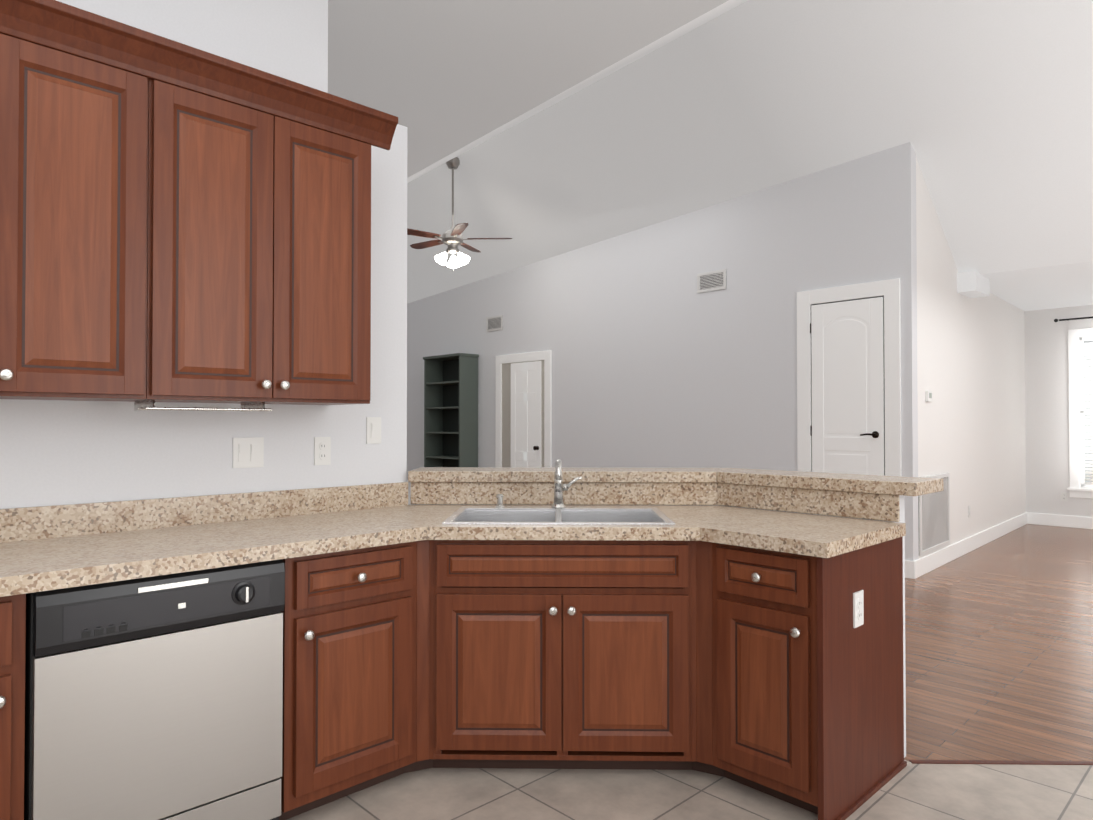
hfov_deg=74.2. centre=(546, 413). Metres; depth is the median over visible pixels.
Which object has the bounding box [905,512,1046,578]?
baseboard
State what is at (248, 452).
light switch
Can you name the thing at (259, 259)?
upper cabinet
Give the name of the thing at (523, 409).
door
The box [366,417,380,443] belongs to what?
light switch
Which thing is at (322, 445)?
outlet
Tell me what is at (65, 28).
crown molding
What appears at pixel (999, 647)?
floor
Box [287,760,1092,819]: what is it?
floor
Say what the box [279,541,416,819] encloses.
base cabinet
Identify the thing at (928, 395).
thermostat
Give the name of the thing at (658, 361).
wall
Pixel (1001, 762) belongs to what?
threshold strip
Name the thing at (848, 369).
closet door
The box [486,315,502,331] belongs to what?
air vent
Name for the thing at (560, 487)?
faucet
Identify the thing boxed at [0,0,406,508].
wall
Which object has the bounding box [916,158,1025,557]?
wall
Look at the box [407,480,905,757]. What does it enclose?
wall
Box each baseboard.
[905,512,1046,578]
[1047,514,1092,528]
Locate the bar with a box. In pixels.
[408,467,943,521]
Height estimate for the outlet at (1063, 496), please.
0.115 m
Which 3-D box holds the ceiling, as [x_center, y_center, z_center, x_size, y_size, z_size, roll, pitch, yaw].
[0.164,-2.410,5.457,14.000,2.116,14.000,1,-1,-44]
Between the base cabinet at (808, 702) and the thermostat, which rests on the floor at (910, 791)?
the base cabinet at (808, 702)
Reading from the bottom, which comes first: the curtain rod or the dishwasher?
the dishwasher
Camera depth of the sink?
3.04 m
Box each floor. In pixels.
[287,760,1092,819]
[904,524,1092,760]
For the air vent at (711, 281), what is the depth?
7.33 m
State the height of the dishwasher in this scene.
0.845 m
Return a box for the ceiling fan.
[407,157,511,267]
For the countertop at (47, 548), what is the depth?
2.37 m
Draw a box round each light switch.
[233,437,263,467]
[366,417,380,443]
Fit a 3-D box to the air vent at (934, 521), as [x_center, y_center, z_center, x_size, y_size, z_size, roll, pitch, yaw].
[3.408,0.868,6.343,0.860,0.655,0.054,1,-1,-44]
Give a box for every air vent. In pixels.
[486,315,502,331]
[697,269,725,292]
[918,473,949,555]
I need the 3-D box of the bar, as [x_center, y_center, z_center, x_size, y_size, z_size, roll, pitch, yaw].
[0.392,0.332,3.102,1.271,0.150,2.016,1,-1,-44]
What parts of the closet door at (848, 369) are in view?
hvac closet door handle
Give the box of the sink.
[442,494,674,524]
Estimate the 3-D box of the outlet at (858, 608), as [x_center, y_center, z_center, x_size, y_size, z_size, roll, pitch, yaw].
[1.044,0.653,2.416,0.070,0.115,0.009,1,-1,-44]
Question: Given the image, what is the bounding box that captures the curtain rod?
[1054,316,1092,321]
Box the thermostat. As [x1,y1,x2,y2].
[925,391,931,401]
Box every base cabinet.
[0,594,25,819]
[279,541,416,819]
[404,540,724,776]
[712,537,906,819]
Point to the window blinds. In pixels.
(1089, 383)
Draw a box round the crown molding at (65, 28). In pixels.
[0,0,397,149]
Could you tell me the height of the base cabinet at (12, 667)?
0.860 m
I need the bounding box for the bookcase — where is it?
[423,353,478,466]
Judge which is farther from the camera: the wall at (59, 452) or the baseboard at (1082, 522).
the baseboard at (1082, 522)
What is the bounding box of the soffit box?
[957,271,989,297]
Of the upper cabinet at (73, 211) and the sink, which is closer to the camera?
the upper cabinet at (73, 211)
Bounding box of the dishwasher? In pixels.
[24,559,284,819]
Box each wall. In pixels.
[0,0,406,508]
[407,142,918,560]
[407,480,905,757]
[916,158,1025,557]
[1024,305,1092,516]
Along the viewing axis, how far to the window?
8.81 m
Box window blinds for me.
[1082,337,1092,484]
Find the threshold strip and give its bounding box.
[909,760,1092,764]
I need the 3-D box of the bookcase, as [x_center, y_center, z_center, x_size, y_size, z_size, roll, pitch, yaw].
[-1.359,0.299,10.198,0.330,2.225,0.880,1,-1,-44]
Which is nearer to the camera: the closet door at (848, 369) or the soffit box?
the closet door at (848, 369)
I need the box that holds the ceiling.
[328,0,1092,310]
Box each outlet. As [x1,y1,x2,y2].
[314,437,330,464]
[853,590,863,627]
[968,505,970,516]
[1060,492,1066,501]
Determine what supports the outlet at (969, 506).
attached to the wall at (971, 377)
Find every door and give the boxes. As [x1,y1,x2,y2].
[495,350,551,466]
[797,278,900,475]
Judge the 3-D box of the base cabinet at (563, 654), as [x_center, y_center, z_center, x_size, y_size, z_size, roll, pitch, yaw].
[0.067,0.885,2.887,1.175,0.860,0.704,0,-1,1]
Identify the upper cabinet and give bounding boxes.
[0,33,148,400]
[128,79,370,411]
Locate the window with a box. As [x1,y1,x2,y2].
[1067,328,1092,498]
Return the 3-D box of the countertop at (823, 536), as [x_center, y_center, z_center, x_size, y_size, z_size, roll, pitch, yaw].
[0.453,0.426,2.604,1.327,0.046,1.127,1,-1,-44]
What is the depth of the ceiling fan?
8.02 m
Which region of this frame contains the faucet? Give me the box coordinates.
[551,459,581,507]
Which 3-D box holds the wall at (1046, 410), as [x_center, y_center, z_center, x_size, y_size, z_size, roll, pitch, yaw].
[8.026,-0.927,7.283,0.120,4.600,5.740,1,-1,-44]
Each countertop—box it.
[0,482,591,596]
[428,505,905,557]

